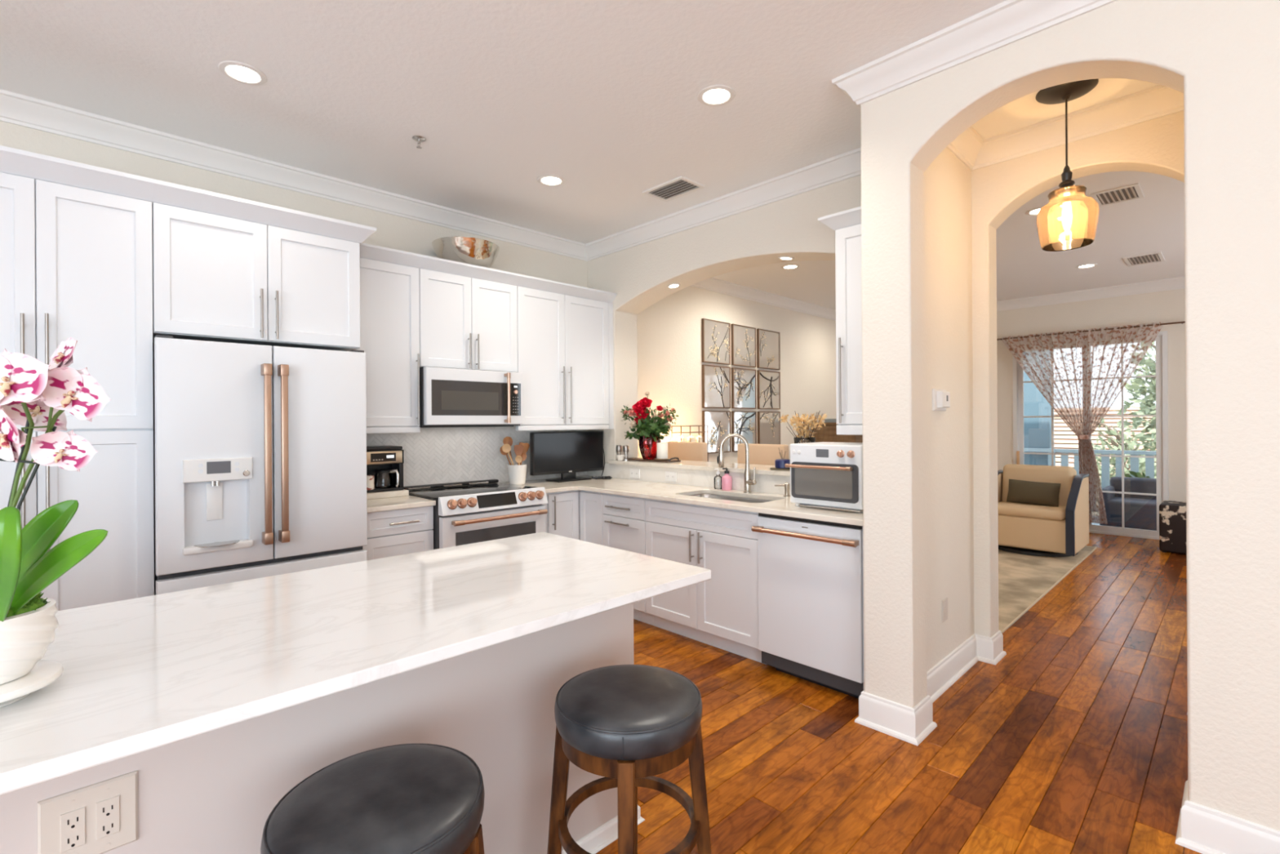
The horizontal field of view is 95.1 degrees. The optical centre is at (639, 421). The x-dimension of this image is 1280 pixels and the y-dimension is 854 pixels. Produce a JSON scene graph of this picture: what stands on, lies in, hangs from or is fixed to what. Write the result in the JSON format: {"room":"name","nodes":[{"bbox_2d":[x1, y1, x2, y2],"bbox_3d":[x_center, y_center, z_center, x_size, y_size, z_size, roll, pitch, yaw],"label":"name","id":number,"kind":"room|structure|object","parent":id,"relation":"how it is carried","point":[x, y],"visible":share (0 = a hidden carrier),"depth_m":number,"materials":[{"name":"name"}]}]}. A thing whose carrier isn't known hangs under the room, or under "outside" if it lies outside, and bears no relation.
{"room":"kitchen","nodes":[
{"label":"kitchen","id":0,"kind":"room"},
{"bbox_2d":[0,120,836,482],"bbox_3d":[-1.138,-0.083,4.753,13.200,2.980,0.100,0,0,-44],"label":"wall","id":1,"kind":"structure","parent":0,"point":[669,340],"depth_m":5.96,"materials":[{"name":"beige"}]},
{"bbox_2d":[151,178,377,351],"bbox_3d":[-2.102,-0.758,3.258,0.985,0.690,0.702,0,0,-44],"label":"upper cabinet","id":2,"kind":"object","parent":1,"relation":"attached to","point":[228,268],"visible":0.98,"depth_m":2.97,"materials":[{"name":"white paint"}]},
{"bbox_2d":[355,242,422,433],"bbox_3d":[-1.733,-0.509,3.825,0.475,1.169,0.402,0,0,-44],"label":"upper cabinet","id":3,"kind":"object","parent":1,"relation":"attached to","point":[389,277],"visible":0.75,"depth_m":3.75,"materials":[{"name":"white paint"}]},
{"bbox_2d":[418,254,521,372],"bbox_3d":[-1.294,-0.730,4.253,0.753,0.732,0.402,0,0,-44],"label":"upper cabinet","id":4,"kind":"object","parent":1,"relation":"attached to","point":[468,313],"visible":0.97,"depth_m":4.12,"materials":[{"name":"white paint"}]},
{"bbox_2d":[431,236,499,267],"bbox_3d":[-1.275,-1.187,4.292,0.476,0.188,0.476,0,0,-44],"label":"metal bowl","id":5,"kind":"object","parent":4,"relation":"on","point":[471,251],"visible":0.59,"depth_m":4.12,"materials":[{"name":"silver metal"}]},
{"bbox_2d":[418,366,522,427],"bbox_3d":[-1.260,-0.161,4.218,0.745,0.402,0.477,0,0,-44],"label":"microwave","id":6,"kind":"object","parent":4,"relation":"attached to","point":[449,397],"visible":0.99,"depth_m":4.05,"materials":[{"name":"white metal"}]},
{"bbox_2d":[366,425,586,486],"bbox_3d":[-1.259,0.264,4.557,2.166,0.456,0.008,0,0,-44],"label":"tile backsplash","id":7,"kind":"structure","parent":1,"relation":"attached to","point":[442,455],"depth_m":4.43,"materials":[{"name":"white tile"}]},
{"bbox_2d":[515,274,617,431],"bbox_3d":[-0.679,-0.515,4.851,0.961,1.169,0.403,0,0,-44],"label":"upper cabinet","id":8,"kind":"object","parent":1,"relation":"attached to","point":[563,335],"depth_m":4.71,"materials":[{"name":"white paint"}]},
{"bbox_2d":[701,318,730,364],"bbox_3d":[0.863,-0.895,6.614,0.480,0.480,0.030,0,0,-44],"label":"botanical artwork","id":9,"kind":"object","parent":1,"relation":"attached to","point":[715,335],"visible":1,"depth_m":6.59,"materials":[{"name":"paper"}]},
{"bbox_2d":[702,364,730,408],"bbox_3d":[0.867,-0.389,6.613,0.480,0.477,0.032,0,0,-44],"label":"botanical artwork","id":10,"kind":"object","parent":1,"relation":"attached to","point":[716,380],"visible":1,"depth_m":6.59,"materials":[{"name":"paper"}]},
{"bbox_2d":[702,410,730,453],"bbox_3d":[0.870,0.117,6.613,0.480,0.475,0.033,0,0,-44],"label":"botanical artwork","id":11,"kind":"object","parent":1,"relation":"attached to","point":[718,422],"visible":0.97,"depth_m":6.59,"materials":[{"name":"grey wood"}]},
{"bbox_2d":[730,324,755,367],"bbox_3d":[1.239,-0.898,6.980,0.460,0.480,0.030,0,0,-44],"label":"botanical artwork","id":12,"kind":"object","parent":1,"relation":"attached to","point":[743,337],"visible":1,"depth_m":6.96,"materials":[{"name":"paper"}]},
{"bbox_2d":[731,367,756,408],"bbox_3d":[1.244,-0.391,6.979,0.460,0.477,0.034,0,0,-44],"label":"botanical artwork","id":13,"kind":"object","parent":1,"relation":"attached to","point":[744,389],"visible":1,"depth_m":6.96,"materials":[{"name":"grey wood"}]},
{"bbox_2d":[731,410,756,451],"bbox_3d":[1.247,0.115,6.978,0.460,0.475,0.036,0,0,-44],"label":"botanical artwork","id":14,"kind":"object","parent":1,"relation":"attached to","point":[744,424],"visible":0.85,"depth_m":6.95,"materials":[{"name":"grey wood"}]},
{"bbox_2d":[756,328,780,369],"bbox_3d":[1.615,-0.900,7.346,0.470,0.480,0.030,0,0,-44],"label":"botanical artwork","id":15,"kind":"object","parent":1,"relation":"attached to","point":[768,353],"visible":1,"depth_m":7.32,"materials":[{"name":"paper"}]},
{"bbox_2d":[756,369,780,408],"bbox_3d":[1.621,-0.394,7.344,0.470,0.477,0.038,0,0,-44],"label":"botanical artwork","id":16,"kind":"object","parent":1,"relation":"attached to","point":[768,383],"visible":1,"depth_m":7.32,"materials":[{"name":"paper"}]},
{"bbox_2d":[757,411,780,444],"bbox_3d":[1.622,0.113,7.346,0.470,0.475,0.032,0,0,-44],"label":"botanical artwork","id":17,"kind":"object","parent":1,"relation":"attached to","point":[768,422],"visible":0.99,"depth_m":7.32,"materials":[{"name":"paper"}]},
{"bbox_2d":[0,0,1184,310],"bbox_3d":[1.381,-1.639,2.156,13.200,0.100,7.350,0,0,-44],"label":"ceiling","id":18,"kind":"structure","parent":0,"point":[600,96],"depth_m":2.83,"materials":[{"name":"white"}]},
{"bbox_2d":[217,60,266,85],"bbox_3d":[-1.787,-1.564,2.635,0.184,0.006,0.184,0,0,-44],"label":"recessed light","id":19,"kind":"object","parent":18,"relation":"in","point":[242,73],"visible":1,"depth_m":2.63,"materials":[{"name":"white paint"}]},
{"bbox_2d":[537,174,565,186],"bbox_3d":[-0.580,-1.572,3.824,0.184,0.006,0.184,0,0,-44],"label":"recessed light","id":20,"kind":"object","parent":18,"relation":"in","point":[545,180],"visible":1,"depth_m":3.81,"materials":[{"name":"white paint"}]},
{"bbox_2d":[642,175,705,202],"bbox_3d":[0.228,-1.574,3.978,0.240,0.014,0.360,0,0,-44],"label":"ceiling vent","id":21,"kind":"object","parent":18,"relation":"in","point":[680,186],"visible":1,"depth_m":3.97,"materials":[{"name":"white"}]},
{"bbox_2d":[697,84,735,106],"bbox_3d":[0.370,-1.578,2.840,0.184,0.006,0.184,0,0,-44],"label":"recessed light","id":22,"kind":"object","parent":18,"relation":"in","point":[714,95],"visible":1,"depth_m":2.83,"materials":[{"name":"white paint"}]},
{"bbox_2d":[1035,79,1099,251],"bbox_3d":[2.047,-1.218,2.807,0.244,0.748,0.244,0,0,-44],"label":"pendant light","id":23,"kind":"object","parent":18,"relation":"hanging from","point":[1065,92],"visible":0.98,"depth_m":2.79,"materials":[{"name":"yellow glass"}]},
{"bbox_2d":[1057,165,1075,195],"bbox_3d":[2.047,-1.160,2.807,0.074,0.132,0.074,0,0,-44],"label":"socket","id":24,"kind":"object","parent":23,"relation":"attached to","point":[1066,176],"depth_m":2.79,"materials":[{"name":"black metal"}]},
{"bbox_2d":[1089,182,1144,207],"bbox_3d":[3.374,-1.593,4.137,0.340,0.014,0.260,0,0,-44],"label":"ceiling vent","id":25,"kind":"object","parent":18,"relation":"in","point":[1131,192],"visible":0.94,"depth_m":4.12,"materials":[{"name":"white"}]},
{"bbox_2d":[1122,251,1164,266],"bbox_3d":[4.995,-1.603,5.798,0.440,0.014,0.280,0,0,-44],"label":"ceiling vent","id":26,"kind":"object","parent":18,"relation":"in","point":[1154,257],"visible":1,"depth_m":5.79,"materials":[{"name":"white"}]},
{"bbox_2d":[587,174,861,462],"bbox_3d":[0.644,-0.613,4.382,0.280,1.942,2.923,0,0,-44],"label":"wall","id":27,"kind":"structure","parent":0,"point":[640,275],"depth_m":4.46,"materials":[{"name":"beige"}]},
{"bbox_2d":[817,206,862,435],"bbox_3d":[1.278,-0.532,3.253,0.382,1.209,0.417,0,0,-44],"label":"upper cabinet","id":28,"kind":"object","parent":27,"relation":"attached to","point":[846,224],"visible":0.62,"depth_m":3.20,"materials":[{"name":"white paint"}]},
{"bbox_2d":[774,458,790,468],"bbox_3d":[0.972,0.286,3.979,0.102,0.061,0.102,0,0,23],"label":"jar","id":29,"kind":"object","parent":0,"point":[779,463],"depth_m":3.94,"materials":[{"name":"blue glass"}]},
{"bbox_2d":[595,532,1202,853],"bbox_3d":[1.060,1.454,1.825,14.049,0.118,7.350,0,0,-44],"label":"floor","id":30,"kind":"structure","parent":0,"point":[1048,748],"depth_m":2.50,"materials":[{"name":"brown wood"}]},
{"bbox_2d":[0,145,154,610],"bbox_3d":[-2.720,0.158,2.649,0.758,2.516,0.700,0,0,-44],"label":"pantry cabinet","id":31,"kind":"object","parent":30,"relation":"on","point":[76,238],"visible":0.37,"depth_m":2.56,"materials":[{"name":"white paint"}]},
{"bbox_2d":[152,334,367,595],"bbox_3d":[-2.072,0.500,3.178,0.909,1.786,0.810,0,0,-44],"label":"refrigerator","id":32,"kind":"object","parent":30,"relation":"on","point":[260,451],"visible":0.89,"depth_m":2.88,"materials":[{"name":"grey"}]},
{"bbox_2d":[0,602,644,853],"bbox_3d":[-1.277,0.966,1.239,2.989,0.884,0.634,0,0,-44],"label":"kitchen island","id":33,"kind":"object","parent":30,"relation":"on","point":[216,791],"visible":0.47,"depth_m":1.48,"materials":[{"name":"beige paint"}]},
{"bbox_2d":[37,769,137,853],"bbox_3d":[-1.015,0.740,1.080,0.135,0.133,0.010,0,0,-44],"label":"outlet","id":34,"kind":"object","parent":33,"relation":"attached to","point":[100,817],"visible":1,"depth_m":1.08,"materials":[{"name":"beige plastic"}]},
{"bbox_2d":[60,806,85,853],"bbox_3d":[-1.029,0.740,1.062,0.033,0.068,0.003,0,0,-44],"label":"receptacle","id":35,"kind":"object","parent":34,"relation":"attached to","point":[73,819],"depth_m":1.06,"materials":[{"name":"beige plastic"}]},
{"bbox_2d":[95,795,119,839],"bbox_3d":[-0.995,0.740,1.094,0.033,0.068,0.003,0,0,-44],"label":"receptacle","id":36,"kind":"object","parent":34,"relation":"attached to","point":[107,806],"depth_m":1.09,"materials":[{"name":"beige plastic"}]},
{"bbox_2d":[0,531,711,795],"bbox_3d":[-1.206,0.507,1.171,3.100,0.030,0.954,0,0,-44],"label":"island countertop","id":37,"kind":"structure","parent":33,"relation":"on","point":[144,673],"depth_m":1.35,"materials":[{"name":"white stone"}]},
{"bbox_2d":[0,659,63,706],"bbox_3d":[-1.148,0.473,1.029,0.192,0.037,0.192,0,0,-44],"label":"plate","id":38,"kind":"object","parent":37,"relation":"on","point":[45,672],"visible":0.78,"depth_m":1.03,"materials":[{"name":"white ceramic"}]},
{"bbox_2d":[0,337,111,684],"bbox_3d":[-1.160,0.153,1.034,0.582,0.603,0.178,0,0,25],"label":"potted orchid","id":39,"kind":"object","parent":38,"relation":"on","point":[34,397],"visible":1,"depth_m":0.99,"materials":[{"name":"plant"}]},
{"bbox_2d":[260,742,484,853],"bbox_3d":[-0.505,1.060,1.142,0.393,0.684,0.393,0,0,42],"label":"bar stool","id":40,"kind":"object","parent":30,"relation":"on","point":[413,797],"visible":1,"depth_m":1.10,"materials":[{"name":"leather"}]},
{"bbox_2d":[362,505,433,559],"bbox_3d":[-1.647,0.968,3.720,0.435,0.884,0.654,0,0,-44],"label":"base cabinet","id":41,"kind":"object","parent":30,"relation":"on","point":[395,532],"visible":0.3,"depth_m":3.52,"materials":[{"name":"white paint"}]},
{"bbox_2d":[366,495,435,512],"bbox_3d":[-1.653,0.510,3.724,0.439,0.030,0.648,0,0,-44],"label":"countertop","id":42,"kind":"structure","parent":41,"relation":"on","point":[379,504],"depth_m":3.57,"materials":[{"name":"beige stone"}]},
{"bbox_2d":[366,488,408,499],"bbox_3d":[-1.768,0.477,3.847,0.397,0.038,0.255,0,0,-44],"label":"serving board","id":43,"kind":"object","parent":42,"relation":"on","point":[404,492],"visible":0.37,"depth_m":3.80,"materials":[{"name":"wood"}]},
{"bbox_2d":[366,445,404,493],"bbox_3d":[-1.770,0.311,3.852,0.352,0.291,0.228,0,0,-44],"label":"coffee maker","id":44,"kind":"object","parent":43,"relation":"on","point":[390,457],"visible":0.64,"depth_m":3.87,"materials":[{"name":"black plastic"}]},
{"bbox_2d":[373,468,399,488],"bbox_3d":[-1.684,0.375,3.872,0.139,0.124,0.120,0,0,-44],"label":"coffee carafe","id":45,"kind":"object","parent":44,"relation":"in","point":[380,470],"visible":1,"depth_m":3.87,"materials":[{"name":"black glass"}]},
{"bbox_2d":[403,479,547,549],"bbox_3d":[-1.149,0.920,4.085,0.781,0.935,0.733,0,0,-44],"label":"range","id":46,"kind":"object","parent":30,"relation":"on","point":[469,512],"visible":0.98,"depth_m":3.87,"materials":[{"name":"grey"}]},
{"bbox_2d":[408,481,535,500],"bbox_3d":[-1.189,0.482,4.122,0.775,0.013,0.630,0,0,-44],"label":"cooktop","id":47,"kind":"object","parent":46,"relation":"in","point":[437,491],"depth_m":4.09,"materials":[{"name":"black"}]},
{"bbox_2d":[542,489,579,539],"bbox_3d":[-0.784,0.963,4.560,0.376,0.884,0.654,0,0,-44],"label":"base cabinet","id":48,"kind":"object","parent":30,"relation":"on","point":[562,517],"visible":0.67,"depth_m":4.38,"materials":[{"name":"white paint"}]},
{"bbox_2d":[579,490,653,625],"bbox_3d":[-0.029,0.958,4.410,0.611,0.884,0.727,0,0,-44],"label":"base cabinet","id":49,"kind":"object","parent":30,"relation":"on","point":[611,520],"visible":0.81,"depth_m":4.17,"materials":[{"name":"white paint"}]},
{"bbox_2d":[546,664,711,853],"bbox_3d":[-0.029,1.057,1.568,0.393,0.684,0.393,0,0,-44],"label":"bar stool","id":50,"kind":"object","parent":30,"relation":"on","point":[627,725],"visible":1,"depth_m":1.48,"materials":[{"name":"grey leather"}]},
{"bbox_2d":[666,441,706,461],"bbox_3d":[0.317,0.795,5.376,0.405,1.204,0.470,0,0,-44],"label":"counter chair","id":51,"kind":"object","parent":30,"relation":"on","point":[684,451],"visible":0.09,"depth_m":5.43,"materials":[{"name":"beige fabric"}]},
{"bbox_2d":[644,498,766,664],"bbox_3d":[0.542,0.954,3.818,0.605,0.884,0.914,0,0,-44],"label":"base cabinet","id":52,"kind":"object","parent":30,"relation":"on","point":[721,611],"visible":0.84,"depth_m":3.57,"materials":[{"name":"white paint"}]},
{"bbox_2d":[504,475,862,525],"bbox_3d":[0.196,0.499,3.938,0.945,0.030,2.920,0,0,-44],"label":"countertop","id":53,"kind":"structure","parent":52,"relation":"on","point":[781,505],"depth_m":3.89,"materials":[{"name":"beige stone"}]},
{"bbox_2d":[507,463,527,484],"bbox_3d":[-0.953,0.412,4.547,0.147,0.156,0.149,0,0,-44],"label":"utensil crock","id":54,"kind":"object","parent":53,"relation":"on","point":[517,473],"visible":0.92,"depth_m":4.49,"materials":[{"name":"white ceramic"}]},
{"bbox_2d":[529,431,604,482],"bbox_3d":[-0.586,0.287,4.874,0.750,0.402,0.185,0,0,-44],"label":"television","id":55,"kind":"object","parent":53,"relation":"on","point":[566,454],"visible":0.96,"depth_m":4.83,"materials":[{"name":"black plastic"}]},
{"bbox_2d":[721,467,732,489],"bbox_3d":[0.612,0.403,4.123,0.072,0.155,0.072,0,0,-44],"label":"soap bottle","id":56,"kind":"object","parent":53,"relation":"on","point":[726,480],"visible":1,"depth_m":4.10,"materials":[{"name":"pink"}]},
{"bbox_2d":[691,493,772,502],"bbox_3d":[0.575,0.609,3.800,0.374,0.194,0.704,0,0,-44],"label":"sink","id":57,"kind":"object","parent":53,"relation":"in","point":[707,495],"visible":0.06,"depth_m":3.99,"materials":[{"name":"silver metal"}]},
{"bbox_2d":[716,433,756,493],"bbox_3d":[0.662,0.281,3.970,0.269,0.400,0.094,0,0,23],"label":"faucet","id":58,"kind":"object","parent":53,"relation":"on","point":[748,482],"visible":1,"depth_m":3.96,"materials":[{"name":"silver metal"}]},
{"bbox_2d":[784,441,862,512],"bbox_3d":[1.115,0.301,3.294,0.440,0.352,0.425,0,0,-44],"label":"toaster oven","id":59,"kind":"object","parent":53,"relation":"on","point":[828,475],"visible":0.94,"depth_m":3.16,"materials":[{"name":"white"}]},
{"bbox_2d":[798,503,862,512],"bbox_3d":[1.106,0.467,3.250,0.256,0.010,0.355,0,0,-44],"label":"tray","id":60,"kind":"object","parent":53,"relation":"on","point":[830,506],"depth_m":3.13,"materials":[{"name":"silver metal"}]},
{"bbox_2d":[737,443,788,465],"bbox_3d":[0.906,0.792,4.770,0.405,1.204,0.470,0,0,-44],"label":"counter chair","id":61,"kind":"object","parent":30,"relation":"on","point":[759,454],"visible":0.1,"depth_m":4.84,"materials":[{"name":"beige fabric"}]},
{"bbox_2d":[751,512,863,697],"bbox_3d":[1.052,0.952,3.251,0.627,0.882,0.604,0,0,-44],"label":"dishwasher","id":62,"kind":"object","parent":30,"relation":"on","point":[811,571],"visible":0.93,"depth_m":3.05,"materials":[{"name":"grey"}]},
{"bbox_2d":[813,422,862,442],"bbox_3d":[2.640,0.698,7.651,0.489,1.372,0.610,0,0,-44],"label":"cabinet","id":63,"kind":"object","parent":30,"relation":"on","point":[828,433],"visible":0.14,"depth_m":7.51,"materials":[{"name":"brown wood"}]},
{"bbox_2d":[998,545,1097,633],"bbox_3d":[2.876,1.376,5.864,3.630,0.012,2.215,0,0,-44],"label":"area rug","id":64,"kind":"object","parent":30,"relation":"on","point":[1024,580],"visible":0.29,"depth_m":5.10,"materials":[{"name":"beige carpet"}]},
{"bbox_2d":[997,463,1088,556],"bbox_3d":[4.197,0.919,6.235,0.815,0.886,0.832,0,0,-44],"label":"armchair","id":65,"kind":"object","parent":64,"relation":"on","point":[1024,528],"visible":0.77,"depth_m":5.99,"materials":[{"name":"beige fabric"}]},
{"bbox_2d":[997,500,1066,520],"bbox_3d":[4.106,0.930,6.150,0.545,0.100,0.675,0,0,-44],"label":"seat cushion","id":66,"kind":"object","parent":65,"relation":"on","point":[1008,510],"depth_m":5.98,"materials":[{"name":"beige fabric"}]},
{"bbox_2d":[1006,479,1061,506],"bbox_3d":[4.170,0.756,6.209,0.166,0.256,0.478,0,0,-44],"label":"throw pillow","id":67,"kind":"object","parent":65,"relation":"on","point":[1046,494],"visible":1,"depth_m":6.15,"materials":[{"name":"brown fabric"}]},
{"bbox_2d":[1001,463,1076,506],"bbox_3d":[4.334,0.708,6.369,0.251,0.467,0.660,0,0,-44],"label":"cushion","id":68,"kind":"object","parent":65,"relation":"on","point":[1064,475],"depth_m":6.28,"materials":[{"name":"beige fabric"}]},
{"bbox_2d":[1159,500,1186,553],"bbox_3d":[5.756,1.114,6.115,0.470,0.500,0.465,0,0,-44],"label":"ottoman","id":69,"kind":"object","parent":30,"relation":"on","point":[1172,514],"visible":0.51,"depth_m":6.05,"materials":[{"name":"black"}]},
{"bbox_3d":[1.243,0.962,6.723,2.750,0.860,0.350,0,0,-44],"label":"console table","id":70,"kind":"object","parent":30,"relation":"on","visible":0},
{"bbox_2d":[671,425,708,461],"bbox_3d":[0.515,0.288,5.983,0.430,0.496,0.130,0,0,-44],"label":"rack","id":71,"kind":"object","parent":70,"relation":"on","point":[680,432],"visible":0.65,"depth_m":5.89,"materials":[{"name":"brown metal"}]},
{"bbox_2d":[924,147,973,671],"bbox_3d":[1.553,-0.100,3.135,1.000,2.980,0.127,0,0,-44],"label":"wall","id":72,"kind":"structure","parent":0,"point":[948,246],"depth_m":3.16,"materials":[{"name":"beige"}]},
{"bbox_2d":[854,630,1006,745],"bbox_3d":[1.591,1.319,3.098,1.390,0.142,0.282,0,0,-44],"label":"baseboard","id":73,"kind":"structure","parent":72,"relation":"attached to","point":[911,725],"depth_m":2.70,"materials":[{"name":"white paint"}]},
{"bbox_2d":[932,388,950,410],"bbox_3d":[1.568,-0.112,3.034,0.180,0.111,0.039,0,0,-44],"label":"thermostat","id":74,"kind":"object","parent":72,"relation":"attached to","point":[940,397],"visible":1,"depth_m":3.00,"materials":[{"name":"white plastic"}]},
{"bbox_2d":[860,0,1279,831],"bbox_3d":[2.563,-0.106,1.258,0.170,2.980,4.227,0,0,-44],"label":"wall","id":75,"kind":"structure","parent":0,"point":[1224,55],"depth_m":1.90,"materials":[{"name":"beige"}]},
{"bbox_2d":[0,0,1117,261],"bbox_3d":[-0.632,-1.517,0.196,7.380,0.118,7.150,0,0,-44],"label":"trim","id":76,"kind":"structure","parent":75,"relation":"attached to","point":[1006,23],"depth_m":3.27,"materials":[{"name":"white paint"}]},
{"bbox_2d":[946,84,1183,170],"bbox_3d":[1.979,-1.533,2.688,1.000,0.118,1.120,0,0,-44],"label":"trim","id":77,"kind":"structure","parent":75,"relation":"attached to","point":[970,148],"depth_m":3.06,"materials":[{"name":"white paint"}]},
{"bbox_2d":[1175,780,1279,853],"bbox_3d":[2.945,1.310,0.875,0.230,0.142,3.158,0,0,-44],"label":"baseboard","id":78,"kind":"structure","parent":75,"relation":"attached to","point":[1201,828],"depth_m":1.86,"materials":[{"name":"white paint"}]},
{"bbox_2d":[971,111,1184,637],"bbox_3d":[3.050,-0.109,2.429,0.160,2.980,3.227,0,0,-44],"label":"wall","id":79,"kind":"structure","parent":0,"point":[1156,146],"depth_m":3.38,"materials":[{"name":"beige"}]},
{"bbox_2d":[996,288,1186,502],"bbox_3d":[5.750,-0.125,7.096,0.140,2.980,6.150,0,0,-44],"label":"wall","id":80,"kind":"structure","parent":0,"point":[1164,306],"depth_m":7.00,"materials":[{"name":"beige"}]},
{"bbox_2d":[690,276,1185,320],"bbox_3d":[3.777,-1.544,5.185,5.340,0.118,6.150,0,0,-44],"label":"trim","id":81,"kind":"structure","parent":80,"relation":"attached to","point":[712,284],"depth_m":7.15,"materials":[{"name":"white paint"}]},
{"bbox_2d":[1012,330,1168,539],"bbox_3d":[5.533,0.166,7.270,0.130,2.398,1.533,0,0,-44],"label":"door","id":82,"kind":"structure","parent":80,"relation":"in","point":[1162,374],"depth_m":6.88,"materials":[{"name":"white plastic"}]},
{"bbox_2d":[996,320,1185,340],"bbox_3d":[5.454,-1.101,7.198,0.131,0.044,1.963,0,0,-44],"label":"curtain rod","id":83,"kind":"object","parent":80,"relation":"attached to","point":[1175,322],"visible":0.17,"depth_m":7.05,"materials":[{"name":"brown metal"}]},
{"bbox_2d":[1002,322,1163,524],"bbox_3d":[5.375,0.051,7.203,0.094,2.352,1.602,0,0,-44],"label":"curtain","id":84,"kind":"object","parent":83,"relation":"hanging from","point":[1081,375],"visible":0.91,"depth_m":7.13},
{"bbox_2d":[1091,522,1153,530],"bbox_3d":[6.090,1.483,8.011,1.610,0.200,5.000,0,0,-44],"label":"floor","id":85,"kind":"structure","parent":0,"point":[1093,523],"depth_m":7.88,"materials":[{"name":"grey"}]},
{"bbox_2d":[1023,370,1053,465],"bbox_3d":[6.207,1.262,9.123,0.290,6.200,0.370,0,0,-44],"label":"post","id":86,"kind":"object","parent":85,"relation":"attached to","point":[1037,430],"visible":0.02,"depth_m":9.02,"materials":[{"name":"blue"}]},
{"bbox_2d":[1024,448,1155,488],"bbox_3d":[6.570,0.855,8.482,0.080,0.890,5.000,0,0,-44],"label":"balcony railing","id":87,"kind":"object","parent":86,"relation":"attached to","point":[1149,462],"visible":0.23,"depth_m":8.35,"materials":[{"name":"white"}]},
{"bbox_2d":[1099,476,1156,530],"bbox_3d":[6.385,1.060,7.476,0.670,0.640,0.740,0,0,-44],"label":"patio chair","id":88,"kind":"object","parent":85,"relation":"on","point":[1140,510],"visible":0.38,"depth_m":7.42,"materials":[{"name":"blue wicker"}]},
{"bbox_3d":[0.653,0.877,4.382,0.280,1.038,2.923,0,0,-44],"label":"wall","id":89,"kind":"structure","parent":0,"visible":0},
{"bbox_2d":[586,462,790,494],"bbox_3d":[0.542,0.435,4.276,0.021,0.151,2.920,0,0,-44],"label":"backsplash slab","id":90,"kind":"structure","parent":89,"relation":"attached to","point":[766,483],"depth_m":4.39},
{"bbox_2d":[608,459,790,476],"bbox_3d":[0.765,0.342,4.288,0.406,0.030,2.563,0,0,-44],"label":"bar ledge","id":91,"kind":"object","parent":89,"relation":"on","point":[688,464],"visible":0.48,"depth_m":4.40,"materials":[{"name":"beige stone"}]},
{"bbox_2d":[623,457,680,462],"bbox_3d":[0.075,0.311,4.969,0.165,0.040,0.610,0,0,-44],"label":"serving tray","id":92,"kind":"object","parent":91,"relation":"on","point":[670,460],"visible":0.66,"depth_m":4.82,"materials":[{"name":"brown wood"}]},
{"bbox_2d":[639,435,661,459],"bbox_3d":[0.084,0.206,4.962,0.188,0.225,0.186,0,0,-44],"label":"flower vase","id":93,"kind":"object","parent":92,"relation":"on","point":[642,448],"visible":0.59,"depth_m":4.93,"materials":[{"name":"red glass"}]},
{"bbox_2d":[620,391,678,457],"bbox_3d":[0.082,0.028,4.967,0.419,0.563,0.365,0,0,43],"label":"bouquet","id":94,"kind":"object","parent":93,"relation":"in","point":[644,424],"visible":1,"depth_m":4.92,"materials":[{"name":"red plant"}]},
{"bbox_2d":[653,457,670,460],"bbox_3d":[0.184,0.312,4.831,0.144,0.011,0.144,0,0,-44],"label":"plate","id":95,"kind":"object","parent":92,"relation":"on","point":[655,459],"visible":0.8,"depth_m":4.77,"materials":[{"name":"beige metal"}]},
{"bbox_2d":[656,442,667,458],"bbox_3d":[0.184,0.237,4.831,0.092,0.138,0.092,0,0,-44],"label":"candle","id":96,"kind":"object","parent":95,"relation":"on","point":[661,447],"visible":1,"depth_m":4.79,"materials":[{"name":"white wax"}]},
{"bbox_2d":[770,466,790,470],"bbox_3d":[0.965,0.321,3.986,0.156,0.008,0.156,0,0,-44],"label":"coaster","id":97,"kind":"object","parent":91,"relation":"on","point":[774,468],"visible":0.56,"depth_m":3.92,"materials":[{"name":"brown fabric"}]},
{"bbox_2d":[774,448,790,468],"bbox_3d":[0.972,0.248,3.979,0.102,0.137,0.102,0,0,-22],"label":"reed diffuser","id":98,"kind":"object","parent":97,"relation":"on","point":[779,463],"visible":0.9,"depth_m":3.94,"materials":[{"name":"blue glass"}]},
{"bbox_2d":[793,437,815,443],"bbox_3d":[1.127,0.217,4.005,0.144,0.215,0.144,0,0,-44],"label":"flower vase","id":99,"kind":"object","parent":91,"relation":"on","point":[797,440],"visible":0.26,"depth_m":3.96,"materials":[{"name":"clear glass"}]},
{"bbox_2d":[778,411,826,443],"bbox_3d":[1.116,0.116,4.008,0.313,0.380,0.196,0,0,23],"label":"bouquet","id":100,"kind":"object","parent":99,"relation":"in","point":[797,420],"visible":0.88,"depth_m":3.99,"materials":[{"name":"yellow plant"}]},
{"label":"outside","id":101,"kind":"structure","parent":0,"visible":0},
{"bbox_3d":[29.017,4.472,28.210,59.100,0.100,60.000,0,0,-44],"label":"ground","id":102,"kind":"structure","parent":101,"visible":0},
{"bbox_2d":[1053,406,1155,482],"bbox_3d":[14.543,2.010,23.210,9.200,4.999,16.000,0,0,-44],"label":"neighbouring house","id":103,"kind":"structure","parent":102,"relation":"on","point":[1064,437],"depth_m":20.15,"materials":[{"name":"beige paint"}]},
{"bbox_2d":[1072,416,1155,483],"bbox_3d":[11.226,2.191,13.620,1.764,4.692,1.854,0,0,-26],"label":"tree","id":104,"kind":"object","parent":102,"relation":"on","point":[1109,431],"visible":0.27,"depth_m":13.51,"materials":[{"name":"green plant"}]},
{"bbox_2d":[1113,341,1156,478],"bbox_3d":[9.174,1.276,10.094,1.697,6.548,1.596,0,0,-44],"label":"tree","id":105,"kind":"object","parent":102,"relation":"on","point":[1147,406],"visible":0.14,"depth_m":10.24,"materials":[{"name":"green plant"}]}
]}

